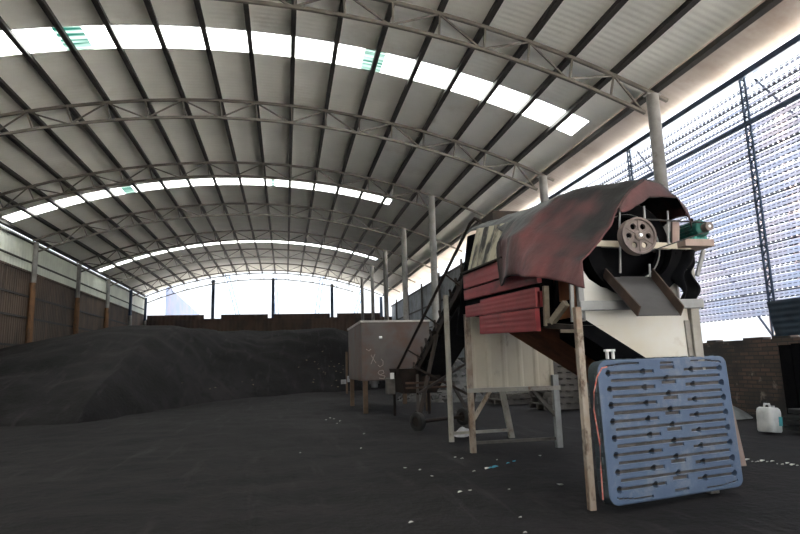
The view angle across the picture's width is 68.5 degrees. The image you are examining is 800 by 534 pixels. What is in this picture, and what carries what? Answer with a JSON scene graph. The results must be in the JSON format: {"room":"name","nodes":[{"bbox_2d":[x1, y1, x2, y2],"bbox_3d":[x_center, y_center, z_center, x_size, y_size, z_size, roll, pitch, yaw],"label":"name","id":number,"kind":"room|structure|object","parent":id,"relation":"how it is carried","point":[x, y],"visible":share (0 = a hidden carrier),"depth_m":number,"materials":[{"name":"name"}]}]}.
{"room":"industrial storage shed","nodes":[
{"label":"industrial storage shed","id":0,"kind":"room"},
{"bbox_2d":[0,225,144,348],"bbox_3d":[-16.298,1.233,20.483,0.060,7.660,62.200,0,-10,-11],"label":"wall","id":1,"kind":"structure","parent":0,"point":[12,329],"depth_m":30.51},
{"bbox_2d":[0,311,93,330],"bbox_3d":[-16.247,1.144,20.508,0.070,0.090,62.200,0,-10,-11],"label":"rail","id":2,"kind":"object","parent":1,"relation":"attached to","point":[4,313],"depth_m":29.61,"materials":[{"name":"metal"}]},
{"bbox_2d":[0,288,127,324],"bbox_3d":[-16.275,0.159,20.673,0.070,0.090,62.200,0,-10,-11],"label":"rail","id":3,"kind":"object","parent":1,"relation":"attached to","point":[1,289],"depth_m":30.89,"materials":[{"name":"metal"}]},
{"bbox_2d":[0,260,143,315],"bbox_3d":[-16.308,-0.985,20.865,0.070,0.100,62.200,0,-10,-11],"label":"rail","id":4,"kind":"object","parent":1,"relation":"attached to","point":[1,261],"depth_m":31.73,"materials":[{"name":"metal"}]},
{"bbox_2d":[0,227,143,298],"bbox_3d":[-16.348,-2.385,21.099,0.070,0.070,62.200,0,-10,-11],"label":"rail","id":5,"kind":"object","parent":1,"relation":"attached to","point":[1,228],"visible":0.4,"depth_m":31.71,"materials":[{"name":"metal"}]},
{"bbox_2d":[0,249,143,309],"bbox_3d":[-16.322,-1.478,20.948,0.070,0.070,62.200,0,-10,-11],"label":"rail","id":6,"kind":"object","parent":1,"relation":"attached to","point":[2,250],"depth_m":31.68,"materials":[{"name":"metal"}]},
{"bbox_2d":[146,316,391,330],"bbox_3d":[-11.367,7.397,52.257,21.780,5.720,0.100,0,-10,-11],"label":"wall","id":7,"kind":"structure","parent":0,"point":[270,324],"depth_m":52.44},
{"bbox_2d":[147,315,203,320],"bbox_3d":[-19.508,4.409,51.064,4.703,0.440,0.100,0,-10,-11],"label":"board","id":8,"kind":"object","parent":7,"relation":"attached to","point":[149,317],"visible":1,"depth_m":51.00,"materials":[{"name":"wood"}]},
{"bbox_2d":[221,314,267,319],"bbox_3d":[-13.804,4.430,52.172,4.047,0.440,0.100,0,-10,-11],"label":"board","id":9,"kind":"object","parent":7,"relation":"attached to","point":[230,316],"visible":1,"depth_m":52.11,"materials":[{"name":"wood"}]},
{"bbox_2d":[274,313,329,318],"bbox_3d":[-8.849,4.449,53.134,4.999,0.440,0.100,0,-10,-11],"label":"board","id":10,"kind":"object","parent":7,"relation":"attached to","point":[318,315],"visible":1,"depth_m":53.07,"materials":[{"name":"wood"}]},
{"bbox_2d":[337,313,379,317],"bbox_3d":[-3.816,4.468,54.111,3.980,0.440,0.100,0,-10,-11],"label":"board","id":11,"kind":"object","parent":7,"relation":"attached to","point":[339,315],"visible":1,"depth_m":54.00,"materials":[{"name":"wood"}]},
{"bbox_2d":[0,0,762,294],"bbox_3d":[-6.208,-3.745,23.311,21.164,2.183,62.200,0,-10,-11],"label":"ceiling","id":12,"kind":"structure","parent":0,"point":[571,21],"depth_m":19.36,"materials":[{"name":"metal"}]},
{"bbox_2d":[0,218,145,295],"bbox_3d":[-16.367,-2.680,21.147,0.186,0.214,62.200,0,-10,-11],"label":"roof purlin","id":13,"kind":"structure","parent":12,"relation":"attached to","point":[2,222],"depth_m":31.54,"materials":[{"name":"metal"}]},
{"bbox_2d":[0,192,158,290],"bbox_3d":[-15.342,-3.089,21.417,0.181,0.213,62.200,0,-10,-11],"label":"roof purlin","id":14,"kind":"structure","parent":12,"relation":"attached to","point":[4,197],"depth_m":29.50,"materials":[{"name":"metal"}]},
{"bbox_2d":[0,161,171,286],"bbox_3d":[-14.299,-3.454,21.684,0.175,0.212,62.200,0,-10,-11],"label":"roof purlin","id":15,"kind":"structure","parent":12,"relation":"attached to","point":[4,167],"depth_m":26.88,"materials":[{"name":"metal"}]},
{"bbox_2d":[0,124,184,282],"bbox_3d":[-13.241,-3.774,21.945,0.169,0.210,62.200,0,-10,-11],"label":"roof purlin","id":16,"kind":"structure","parent":12,"relation":"attached to","point":[12,137],"depth_m":24.19,"materials":[{"name":"metal"}]},
{"bbox_2d":[0,77,197,279],"bbox_3d":[-12.168,-4.048,22.202,0.163,0.208,62.200,0,-10,-11],"label":"roof purlin","id":17,"kind":"structure","parent":12,"relation":"attached to","point":[3,84],"depth_m":21.60,"materials":[{"name":"metal"}]},
{"bbox_2d":[0,16,210,277],"bbox_3d":[-11.084,-4.276,22.453,0.157,0.205,62.200,0,-10,-11],"label":"roof purlin","id":18,"kind":"structure","parent":12,"relation":"attached to","point":[5,28],"depth_m":18.30,"materials":[{"name":"metal"}]},
{"bbox_2d":[36,0,223,275],"bbox_3d":[-9.989,-4.457,22.697,0.150,0.202,62.200,0,-10,-11],"label":"roof purlin","id":19,"kind":"structure","parent":12,"relation":"attached to","point":[43,4],"depth_m":17.64,"materials":[{"name":"metal"}]},
{"bbox_2d":[91,0,236,273],"bbox_3d":[-8.886,-4.592,22.935,0.143,0.199,62.200,0,-10,-11],"label":"roof purlin","id":20,"kind":"structure","parent":12,"relation":"attached to","point":[96,3],"depth_m":17.85,"materials":[{"name":"metal"}]},
{"bbox_2d":[143,0,249,272],"bbox_3d":[-7.777,-4.680,23.167,0.136,0.196,62.200,0,-10,-11],"label":"roof purlin","id":21,"kind":"structure","parent":12,"relation":"attached to","point":[149,7],"depth_m":18.12,"materials":[{"name":"metal"}]},
{"bbox_2d":[3,178,391,221],"bbox_3d":[-8.817,-3.049,27.410,17.001,2.055,0.950,0,-10,-11],"label":"window","id":22,"kind":"structure","parent":12,"relation":"attached to","point":[43,208],"depth_m":27.34,"materials":[{"name":"plastic"}]},
{"bbox_2d":[194,0,262,272],"bbox_3d":[-6.664,-4.720,23.391,0.128,0.192,62.200,0,-10,-11],"label":"roof purlin","id":23,"kind":"structure","parent":12,"relation":"attached to","point":[196,2],"depth_m":18.09,"materials":[{"name":"metal"}]},
{"bbox_2d":[99,240,376,270],"bbox_3d":[-10.784,-0.745,40.604,18.536,2.128,0.600,0,-10,-11],"label":"window","id":24,"kind":"structure","parent":12,"relation":"attached to","point":[174,249],"depth_m":40.62,"materials":[{"name":"plastic"}]},
{"bbox_2d":[243,3,275,272],"bbox_3d":[-5.550,-4.713,23.606,0.126,0.192,62.200,0,-10,-11],"label":"roof purlin","id":25,"kind":"structure","parent":12,"relation":"attached to","point":[246,6],"depth_m":18.18,"materials":[{"name":"metal"}]},
{"bbox_2d":[144,273,380,302],"bbox_3d":[-11.987,1.850,52.880,20.763,2.732,0.080,0,-10,-11],"label":"roof truss","id":26,"kind":"object","parent":12,"relation":"attached to","point":[348,284],"visible":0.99,"depth_m":52.77,"materials":[{"name":"metal"}]},
{"bbox_2d":[287,0,296,272],"bbox_3d":[-4.438,-4.659,23.814,0.126,0.196,62.200,0,-10,-11],"label":"purlin","id":27,"kind":"structure","parent":12,"relation":"attached to","point":[293,12],"depth_m":18.30,"materials":[{"name":"metal"}]},
{"bbox_2d":[0,25,588,135],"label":"skylight","id":28,"kind":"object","parent":12,"relation":"attached to","point":[35,40],"depth_m":16.14,"materials":[{"name":"plastic"}]},
{"bbox_2d":[300,0,345,273],"bbox_3d":[-3.328,-4.558,24.012,0.127,0.200,62.200,0,-10,-11],"label":"purlin","id":29,"kind":"structure","parent":12,"relation":"attached to","point":[339,20],"depth_m":18.33,"materials":[{"name":"metal"}]},
{"bbox_2d":[312,4,394,275],"bbox_3d":[-2.221,-4.409,24.202,0.127,0.203,62.200,0,-10,-11],"label":"purlin","id":30,"kind":"structure","parent":12,"relation":"attached to","point":[388,15],"depth_m":18.48,"materials":[{"name":"metal"}]},
{"bbox_2d":[324,0,448,277],"bbox_3d":[-1.117,-4.214,24.384,0.134,0.206,62.200,0,-10,-11],"label":"purlin","id":31,"kind":"structure","parent":12,"relation":"attached to","point":[443,3],"depth_m":18.24,"materials":[{"name":"metal"}]},
{"bbox_2d":[336,0,503,280],"bbox_3d":[-0.020,-3.973,24.556,0.141,0.208,62.200,0,-10,-11],"label":"purlin","id":32,"kind":"structure","parent":12,"relation":"attached to","point":[496,5],"depth_m":17.80,"materials":[{"name":"metal"}]},
{"bbox_2d":[348,0,562,283],"bbox_3d":[1.067,-3.685,24.718,0.148,0.210,62.200,0,-10,-11],"label":"purlin","id":33,"kind":"structure","parent":12,"relation":"attached to","point":[555,4],"depth_m":17.29,"materials":[{"name":"metal"}]},
{"bbox_2d":[360,0,627,286],"bbox_3d":[2.143,-3.352,24.869,0.155,0.212,62.200,0,-10,-11],"label":"purlin","id":34,"kind":"structure","parent":12,"relation":"attached to","point":[617,5],"depth_m":16.45,"materials":[{"name":"metal"}]},
{"bbox_2d":[374,0,700,289],"bbox_3d":[3.205,-2.974,25.011,0.161,0.215,62.200,0,-10,-11],"label":"purlin","id":35,"kind":"structure","parent":12,"relation":"attached to","point":[687,5],"depth_m":15.86,"materials":[{"name":"metal"}]},
{"bbox_2d":[0,388,799,533],"bbox_3d":[-5.450,5.064,21.830,21.780,0.119,62.000,0,-10,-11],"label":"floor","id":36,"kind":"structure","parent":0,"point":[234,466],"depth_m":6.48,"materials":[{"name":"concrete"}]},
{"bbox_2d":[25,242,38,342],"bbox_3d":[-17.535,2.541,27.859,0.309,7.589,0.310,0,-10,-11],"label":"wall post","id":37,"kind":"object","parent":36,"relation":"on","point":[32,286],"visible":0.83,"depth_m":27.95,"materials":[{"name":"metal"}]},
{"bbox_2d":[72,264,81,334],"bbox_3d":[-18.693,3.572,33.821,0.302,7.589,0.310,0,-10,-11],"label":"wall post","id":38,"kind":"object","parent":36,"relation":"on","point":[79,266],"visible":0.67,"depth_m":33.99,"materials":[{"name":"metal"}]},
{"bbox_2d":[104,279,110,327],"bbox_3d":[-19.811,4.561,39.529,0.313,7.589,0.310,0,-10,-11],"label":"wall post","id":39,"kind":"object","parent":36,"relation":"on","point":[106,312],"visible":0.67,"depth_m":39.77,"materials":[{"name":"metal"}]},
{"bbox_2d":[127,290,132,325],"bbox_3d":[-20.929,5.559,45.297,0.302,7.589,0.310,0,-10,-11],"label":"wall post","id":40,"kind":"object","parent":36,"relation":"on","point":[130,291],"visible":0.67,"depth_m":45.62,"materials":[{"name":"metal"}]},
{"bbox_2d":[143,298,146,324],"bbox_3d":[-21.877,6.402,50.165,0.302,7.589,0.310,0,-10,-11],"label":"wall post","id":41,"kind":"object","parent":36,"relation":"on","point":[145,299],"visible":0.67,"depth_m":50.53,"materials":[{"name":"metal"}]},
{"bbox_2d":[0,325,384,426],"bbox_3d":[-7.657,5.452,33.165,21.730,4.417,38.500,0,-10,-11],"label":"pile","id":42,"kind":"object","parent":36,"relation":"on","point":[116,371],"visible":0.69,"depth_m":22.14,"materials":[{"name":"soil"}]},
{"bbox_2d":[341,352,349,393],"bbox_3d":[-2.468,4.935,27.429,0.590,1.930,0.205,0,-10,-11],"label":"post","id":43,"kind":"object","parent":36,"relation":"on","point":[347,380],"visible":0.78,"depth_m":27.37,"materials":[{"name":"grey metal"}]},
{"bbox_2d":[360,278,363,320],"bbox_3d":[-3.086,5.166,48.842,0.400,8.561,0.400,0,-10,-11],"label":"steel column","id":44,"kind":"structure","parent":36,"relation":"on","point":[361,279],"depth_m":49.16,"materials":[{"name":"metal"}]},
{"bbox_2d":[129,263,400,296],"bbox_3d":[-10.597,1.009,48.098,21.663,2.732,0.080,0,-10,-11],"label":"roof truss","id":45,"kind":"object","parent":44,"relation":"on","point":[242,264],"visible":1,"depth_m":47.90,"materials":[{"name":"metal"}]},
{"bbox_2d":[370,266,374,319],"bbox_3d":[-1.962,4.167,43.074,0.400,8.561,0.400,0,-10,-11],"label":"steel column","id":46,"kind":"structure","parent":36,"relation":"on","point":[371,267],"depth_m":43.32,"materials":[{"name":"metal"}]},
{"bbox_2d":[106,248,415,285],"bbox_3d":[-9.473,0.011,42.331,21.663,2.732,0.080,0,-10,-11],"label":"roof truss","id":47,"kind":"object","parent":46,"relation":"on","point":[256,249],"visible":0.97,"depth_m":42.12,"materials":[{"name":"metal"}]},
{"bbox_2d":[382,251,388,319],"bbox_3d":[-0.850,3.179,37.365,0.400,8.561,0.400,0,-10,-11],"label":"steel column","id":48,"kind":"structure","parent":36,"relation":"on","point":[385,259],"depth_m":37.57,"materials":[{"name":"metal"}]},
{"bbox_2d":[76,230,429,272],"bbox_3d":[-8.361,-0.978,36.621,21.663,2.732,0.080,0,-10,-11],"label":"roof truss","id":49,"kind":"object","parent":48,"relation":"on","point":[229,231],"visible":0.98,"depth_m":36.36,"materials":[{"name":"metal"}]},
{"bbox_2d":[347,320,430,413],"bbox_3d":[-0.403,2.917,17.312,1.930,2.430,3.426,0,-10,-11],"label":"hopper","id":50,"kind":"object","parent":36,"relation":"on","point":[376,347],"visible":0.88,"depth_m":15.78,"materials":[{"name":"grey metal"}]},
{"bbox_2d":[370,381,378,387],"bbox_3d":[-0.690,3.152,15.854,0.260,0.200,0.260,0,-10,-11],"label":"outlet","id":51,"kind":"object","parent":50,"relation":"attached to","point":[374,384],"depth_m":15.76,"materials":[{"name":"grey metal"}]},
{"bbox_2d":[400,229,408,319],"bbox_3d":[0.311,2.147,31.404,0.400,8.561,0.400,0,-10,-11],"label":"steel column","id":52,"kind":"structure","parent":36,"relation":"on","point":[403,231],"depth_m":31.57,"materials":[{"name":"metal"}]},
{"bbox_2d":[33,203,461,251],"bbox_3d":[-7.199,-2.010,30.660,21.663,2.732,0.080,0,-10,-11],"label":"roof truss","id":53,"kind":"object","parent":52,"relation":"on","point":[219,204],"visible":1,"depth_m":30.38,"materials":[{"name":"metal"}]},
{"bbox_2d":[426,196,438,327],"bbox_3d":[1.503,1.088,25.288,0.400,8.561,0.400,0,-10,-11],"label":"steel column","id":54,"kind":"structure","parent":36,"relation":"on","point":[431,199],"depth_m":25.44,"materials":[{"name":"metal"}]},
{"bbox_2d":[0,161,485,216],"bbox_3d":[-6.008,-3.068,24.545,21.663,2.732,0.080,0,-10,-11],"label":"roof truss","id":55,"kind":"object","parent":54,"relation":"on","point":[25,188],"visible":0.97,"depth_m":24.35,"materials":[{"name":"metal"}]},
{"bbox_2d":[385,217,481,430],"bbox_3d":[0.833,1.388,11.985,1.808,3.615,6.192,0,-10,-11],"label":"conveyor","id":56,"kind":"object","parent":36,"relation":"on","point":[426,376],"visible":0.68,"depth_m":12.10,"materials":[{"name":"metal"}]},
{"bbox_2d":[397,359,511,402],"bbox_3d":[2.015,4.010,20.989,4.237,1.548,4.200,0,-10,-11],"label":"rubble heap","id":57,"kind":"object","parent":36,"relation":"on","point":[459,378],"visible":0.27,"depth_m":19.58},
{"bbox_2d":[454,427,468,436],"bbox_3d":[1.081,2.762,9.865,0.410,0.151,0.304,0,-10,-11],"label":"rag","id":58,"kind":"object","parent":36,"relation":"on","point":[460,428],"visible":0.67,"depth_m":9.80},
{"bbox_2d":[487,398,530,404],"bbox_3d":[3.370,3.956,17.384,1.250,0.150,1.000,1,-10,-17],"label":"wooden pallet","id":59,"kind":"object","parent":36,"relation":"on","point":[490,400],"visible":0.47,"depth_m":16.95,"materials":[{"name":"wood"}]},
{"bbox_2d":[490,391,530,398],"bbox_3d":[3.464,3.804,17.428,1.250,0.150,1.000,2,-10,-22],"label":"wooden pallet","id":60,"kind":"object","parent":59,"relation":"on","point":[524,394],"visible":0.7,"depth_m":16.98,"materials":[{"name":"wood"}]},
{"bbox_2d":[537,175,548,203],"bbox_3d":[5.128,0.572,20.008,0.400,7.629,0.400,0,-10,-11],"label":"steel column","id":61,"kind":"structure","parent":36,"relation":"on","point":[543,185],"depth_m":20.45,"materials":[{"name":"metal"}]},
{"bbox_2d":[0,98,554,190],"bbox_3d":[-5.061,-4.052,18.823,21.333,2.735,0.080,0,-10,-11],"label":"roof truss","id":62,"kind":"object","parent":61,"relation":"on","point":[177,100],"visible":1,"depth_m":19.07,"materials":[{"name":"metal"}]},
{"bbox_2d":[529,402,590,409],"bbox_3d":[4.114,3.555,15.117,1.250,0.150,1.000,0,-10,-10],"label":"wooden pallet","id":63,"kind":"object","parent":36,"relation":"on","point":[536,405],"visible":0.52,"depth_m":14.67,"materials":[{"name":"wood"}]},
{"bbox_2d":[531,396,589,403],"bbox_3d":[4.168,3.404,15.150,1.250,0.150,1.000,0,-10,-12],"label":"wooden pallet","id":64,"kind":"object","parent":63,"relation":"on","point":[533,398],"visible":0.41,"depth_m":14.68,"materials":[{"name":"wood"}]},
{"bbox_2d":[529,390,589,397],"bbox_3d":[4.121,3.249,15.145,1.250,0.150,1.000,0,-10,-9],"label":"wooden pallet","id":65,"kind":"object","parent":64,"relation":"on","point":[572,393],"visible":0.44,"depth_m":14.67,"materials":[{"name":"wood"}]},
{"bbox_2d":[539,384,588,390],"bbox_3d":[4.183,3.097,15.173,1.250,0.150,1.000,1,-10,-13],"label":"wooden pallet","id":66,"kind":"object","parent":65,"relation":"on","point":[566,387],"visible":0.27,"depth_m":14.69,"materials":[{"name":"wood"}]},
{"bbox_2d":[558,378,588,384],"bbox_3d":[4.125,2.942,15.165,1.250,0.150,1.000,0,-10,-11],"label":"wooden pallet","id":67,"kind":"object","parent":66,"relation":"on","point":[562,381],"visible":0.26,"depth_m":14.69,"materials":[{"name":"wood"}]},
{"bbox_2d":[554,372,577,377],"bbox_3d":[4.132,2.796,15.225,1.250,0.150,1.000,0,-10,-11],"label":"wooden pallet","id":68,"kind":"object","parent":67,"relation":"on","point":[560,374],"visible":0.25,"depth_m":14.73,"materials":[{"name":"wood"}]},
{"bbox_2d":[553,366,569,371],"bbox_3d":[4.160,2.647,15.266,1.250,0.150,1.000,0,-10,-10],"label":"wooden pallet","id":69,"kind":"object","parent":68,"relation":"on","point":[556,368],"visible":0.16,"depth_m":14.74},
{"bbox_2d":[443,206,719,510],"bbox_3d":[1.850,0.628,7.400,1.688,3.580,5.175,0,-10,-11],"label":"machine","id":70,"kind":"object","parent":36,"relation":"on","point":[628,303],"visible":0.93,"depth_m":5.76,"materials":[{"name":"grey metal"}]},
{"bbox_2d":[468,179,691,287],"bbox_3d":[1.763,-0.260,7.042,1.676,1.557,3.997,0,-10,-11],"label":"tarpaulin","id":71,"kind":"object","parent":70,"relation":"on","point":[551,239],"visible":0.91,"depth_m":5.73,"materials":[{"name":"fabric"}]},
{"bbox_2d":[670,249,699,298],"bbox_3d":[2.732,0.088,5.590,0.315,0.525,0.153,1,-10,-15],"label":"hanging cloth","id":72,"kind":"object","parent":70,"relation":"hanging from","point":[684,280],"visible":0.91,"depth_m":5.58,"materials":[{"name":"black"}]},
{"bbox_2d":[643,92,680,298],"bbox_3d":[6.327,-0.494,13.853,0.400,7.629,0.400,0,-10,-11],"label":"steel column","id":73,"kind":"structure","parent":36,"relation":"on","point":[652,99],"depth_m":14.17,"materials":[{"name":"metal"}]},
{"bbox_2d":[214,0,668,114],"bbox_3d":[-3.862,-5.117,12.669,21.333,2.735,0.080,0,-10,-11],"label":"roof truss","id":74,"kind":"object","parent":73,"relation":"on","point":[285,5],"visible":1,"depth_m":13.81,"materials":[{"name":"metal"}]},
{"bbox_2d":[588,355,742,505],"bbox_3d":[2.399,1.415,5.270,1.613,1.208,0.212,2,-10,-22],"label":"pallet","id":75,"kind":"object","parent":36,"relation":"on","point":[666,427],"visible":0.99,"depth_m":5.17,"materials":[{"name":"blue plastic"}]},
{"bbox_2d":[593,366,606,499],"bbox_3d":[1.691,1.367,4.867,0.158,1.068,0.012,0,-10,-11],"label":"cable","id":76,"kind":"object","parent":75,"relation":"hanging from","point":[606,366],"visible":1,"depth_m":4.85,"materials":[{"name":"plastic"}]},
{"bbox_2d":[603,349,614,358],"bbox_3d":[1.858,0.773,5.202,0.095,0.085,0.040,0,-10,-11],"label":"hook","id":77,"kind":"object","parent":75,"relation":"on","point":[606,351],"visible":0.98,"depth_m":5.19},
{"bbox_2d":[732,405,746,465],"bbox_3d":[3.647,1.804,6.552,0.299,0.800,0.119,0,-10,-11],"label":"wooden board","id":78,"kind":"object","parent":36,"relation":"on","point":[741,453],"visible":0.24,"depth_m":6.50,"materials":[{"name":"wood"}]},
{"bbox_2d":[733,406,752,419],"bbox_3d":[6.466,2.899,11.873,1.100,0.258,1.200,0,-10,-11],"label":"plastic sheet","id":79,"kind":"object","parent":36,"relation":"on","point":[739,414],"visible":0.15,"depth_m":11.41,"materials":[{"name":"plastic"}]},
{"bbox_2d":[756,403,782,432],"bbox_3d":[5.833,2.382,9.283,0.366,0.470,0.254,4,-11,-31],"label":"jerrycan","id":80,"kind":"object","parent":36,"relation":"on","point":[769,419],"visible":1,"depth_m":9.18,"materials":[{"name":"white plastic"}]},
{"bbox_2d":[783,425,799,431],"bbox_3d":[6.479,2.500,9.105,0.760,0.070,0.500,0,-10,-11],"label":"plank","id":81,"kind":"object","parent":36,"relation":"on","point":[786,427],"visible":1,"depth_m":9.13,"materials":[{"name":"black wood"}]},
{"bbox_2d":[785,419,799,425],"bbox_3d":[6.497,2.416,9.123,0.720,0.070,0.500,0,-10,-11],"label":"plank","id":82,"kind":"object","parent":81,"relation":"on","point":[787,422],"visible":1,"depth_m":9.16,"materials":[{"name":"black wood"}]},
{"bbox_3d":[6.514,2.333,9.141,0.680,0.070,0.500,0,-10,-11],"label":"plank","id":83,"kind":"object","parent":82,"relation":"on","visible":0},
{"bbox_2d":[788,408,799,413],"bbox_3d":[6.531,2.249,9.159,0.640,0.070,0.500,0,-10,-11],"label":"plank","id":84,"kind":"object","parent":83,"relation":"on","point":[792,410],"visible":1,"depth_m":9.23,"materials":[{"name":"black wood"}]},
{"bbox_2d":[383,0,799,297],"bbox_3d":[4.656,-2.498,25.211,1.012,0.450,62.200,0,-10,-11],"label":"roof gap","id":85,"kind":"structure","parent":0,"point":[782,21],"depth_m":14.43,"materials":[{"name":"white"}]},
{"bbox_2d":[382,0,782,295],"bbox_3d":[4.252,-2.551,25.142,0.167,0.217,62.200,0,-10,-11],"label":"purlin","id":86,"kind":"structure","parent":85,"relation":"attached to","point":[767,5],"depth_m":14.31,"materials":[{"name":"metal"}]},
{"bbox_2d":[392,265,799,416],"bbox_3d":[5.239,1.959,24.553,0.220,7.150,62.200,0,-10,-11],"label":"wall","id":87,"kind":"structure","parent":0,"point":[753,365],"depth_m":12.60,"materials":[{"name":"brick"}]},
{"bbox_2d":[420,284,422,316],"bbox_3d":[1.650,4.670,42.089,0.120,7.000,0.120,0,-10,-11],"label":"stud","id":88,"kind":"object","parent":87,"relation":"attached to","point":[420,284],"visible":0.36,"depth_m":42.40,"materials":[{"name":"metal"}]},
{"bbox_2d":[397,296,448,319],"bbox_3d":[2.043,2.659,40.447,0.070,0.100,30.000,0,-10,-11],"label":"rail","id":89,"kind":"object","parent":87,"relation":"attached to","point":[448,296],"depth_m":44.10,"materials":[{"name":"metal"}]},
{"bbox_2d":[391,262,463,306],"bbox_3d":[2.000,1.180,40.695,0.070,0.100,30.000,0,-10,-11],"label":"rail","id":90,"kind":"object","parent":87,"relation":"attached to","point":[458,266],"visible":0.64,"depth_m":41.14,"materials":[{"name":"metal"}]},
{"bbox_2d":[438,273,440,309],"bbox_3d":[2.593,3.832,37.251,0.120,7.000,0.120,0,-10,-11],"label":"stud","id":91,"kind":"object","parent":87,"relation":"attached to","point":[439,290],"visible":0.29,"depth_m":37.56,"materials":[{"name":"metal"}]},
{"bbox_2d":[460,259,465,361],"bbox_3d":[3.535,2.995,32.413,0.120,7.000,0.120,0,-10,-11],"label":"stud","id":92,"kind":"object","parent":87,"relation":"attached to","point":[461,260],"visible":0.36,"depth_m":32.87,"materials":[{"name":"metal"}]},
{"bbox_2d":[626,150,632,179],"bbox_3d":[6.731,-0.616,16.630,0.035,5.690,0.165,0,-10,-11],"label":"post","id":93,"kind":"object","parent":87,"relation":"on","point":[629,151],"visible":0.16,"depth_m":17.01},
{"bbox_2d":[738,77,775,338],"bbox_3d":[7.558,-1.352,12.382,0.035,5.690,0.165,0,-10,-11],"label":"post","id":94,"kind":"object","parent":87,"relation":"on","point":[747,110],"visible":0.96,"depth_m":12.39,"materials":[{"name":"metal"}]},
{"bbox_2d":[767,297,799,335],"bbox_3d":[7.882,0.774,10.309,0.090,0.710,3.438,0,-10,-11],"label":"board","id":95,"kind":"object","parent":87,"relation":"attached to","point":[785,313],"visible":1,"depth_m":11.58,"materials":[{"name":"metal"}]},
{"bbox_2d":[778,343,799,413],"bbox_3d":[7.695,2.068,10.643,0.060,1.400,1.780,0,-10,-11],"label":"door","id":96,"kind":"structure","parent":87,"relation":"in","point":[789,355],"depth_m":11.30,"materials":[{"name":"black metal"}]},
{"bbox_3d":[8.394,-2.094,8.095,0.035,5.690,0.165,0,-10,-11],"label":"post","id":97,"kind":"object","parent":87,"relation":"on","visible":0},
{"bbox_2d":[537,33,799,204],"bbox_3d":[7.902,-4.552,10.698,0.120,0.140,32.200,0,-10,-11],"label":"beam","id":98,"kind":"structure","parent":97,"relation":"on","point":[794,42],"depth_m":14.04,"materials":[{"name":"metal"}]},
{"bbox_2d":[579,54,799,322],"bbox_3d":[8.056,-1.849,10.260,0.075,4.984,32.200,0,-10,-11],"label":"wall","id":99,"kind":"structure","parent":0,"point":[779,277],"depth_m":12.90,"materials":[{"name":"metal"}]},
{"bbox_2d":[638,93,799,179],"bbox_3d":[7.909,-3.463,10.511,0.070,0.090,32.200,0,-10,-11],"label":"rail","id":100,"kind":"object","parent":99,"relation":"attached to","point":[796,97],"depth_m":13.03,"materials":[{"name":"metal"}]},
{"bbox_3d":[-4.490,18.676,101.454,210.000,0.340,95.700,0,-10,-11],"label":"ground","id":101,"kind":"structure","parent":0,"visible":0},
{"bbox_2d":[225,274,239,313],"bbox_3d":[-16.284,5.936,59.871,3.472,11.425,0.080,0,-10,-11],"label":"pole","id":102,"kind":"object","parent":101,"relation":"on","point":[225,274],"visible":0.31,"depth_m":60.20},
{"bbox_2d":[274,278,278,313],"bbox_3d":[-12.636,6.359,60.508,0.987,10.593,0.080,0,-10,-11],"label":"pole","id":103,"kind":"object","parent":101,"relation":"on","point":[276,278],"visible":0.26,"depth_m":60.94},
{"bbox_2d":[315,276,323,313],"bbox_3d":[-8.867,6.265,61.259,1.941,10.807,0.080,0,-10,-11],"label":"pole","id":104,"kind":"object","parent":101,"relation":"on","point":[320,276],"visible":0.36,"depth_m":61.83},
{"bbox_2d":[354,290,360,312],"bbox_3d":[-5.231,7.024,61.836,3.062,9.296,0.080,0,-10,-11],"label":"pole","id":105,"kind":"object","parent":101,"relation":"on","point":[360,290],"visible":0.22,"depth_m":62.49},
{"label":"outside","id":106,"kind":"structure","parent":0,"visible":0},
{"bbox_3d":[15.306,1.086,-0.151,210.000,0.340,114.300,0,-10,-11],"label":"ground","id":107,"kind":"structure","parent":106,"visible":0},
{"bbox_2d":[211,280,214,318],"bbox_3d":[-16.568,5.705,51.795,0.260,9.200,0.240,0,-10,-11],"label":"end post","id":108,"kind":"object","parent":107,"relation":"on","point":[213,281],"visible":0.36,"depth_m":52.17,"materials":[{"name":"metal"}]},
{"bbox_2d":[271,278,274,317],"bbox_3d":[-11.444,5.650,52.803,0.260,9.350,0.240,0,-10,-11],"label":"end post","id":109,"kind":"object","parent":107,"relation":"on","point":[273,281],"visible":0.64,"depth_m":53.16,"materials":[{"name":"metal"}]},
{"bbox_2d":[330,284,333,316],"bbox_3d":[-6.202,5.940,53.774,0.260,8.800,0.240,0,-10,-11],"label":"end post","id":110,"kind":"object","parent":107,"relation":"on","point":[331,288],"visible":0.36,"depth_m":54.14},
{"bbox_2d":[379,297,382,316],"bbox_3d":[-1.685,6.549,54.549,0.260,7.600,0.240,0,-10,-11],"label":"end post","id":111,"kind":"object","parent":107,"relation":"on","point":[380,298],"visible":0.36,"depth_m":54.92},
{"bbox_2d":[637,151,771,335],"bbox_3d":[7.600,-0.161,14.059,0.050,7.298,4.905,1,-10,-15],"label":"rod","id":112,"kind":"object","parent":107,"relation":"on","point":[760,318],"visible":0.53,"depth_m":12.84,"materials":[{"name":"metal"}]},
{"bbox_2d":[754,78,798,117],"bbox_3d":[8.428,-0.897,9.811,0.050,7.298,4.905,1,-10,-15],"label":"rod","id":113,"kind":"object","parent":107,"relation":"on","point":[759,83],"visible":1,"depth_m":12.29,"materials":[{"name":"metal"}]},
{"bbox_2d":[773,108,799,295],"bbox_3d":[8.419,-0.248,12.361,0.160,6.494,0.160,0,-10,-11],"label":"post","id":114,"kind":"object","parent":107,"relation":"on","point":[775,120],"visible":0.14,"depth_m":12.61,"materials":[{"name":"metal"}]},
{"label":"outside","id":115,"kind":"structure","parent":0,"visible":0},
{"bbox_2d":[164,287,199,314],"bbox_3d":[-24.111,8.419,66.700,0.050,9.200,27.000,0,-10,-11],"label":"wall","id":116,"kind":"structure","parent":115,"point":[174,304],"depth_m":59.06,"materials":[{"name":"white"}]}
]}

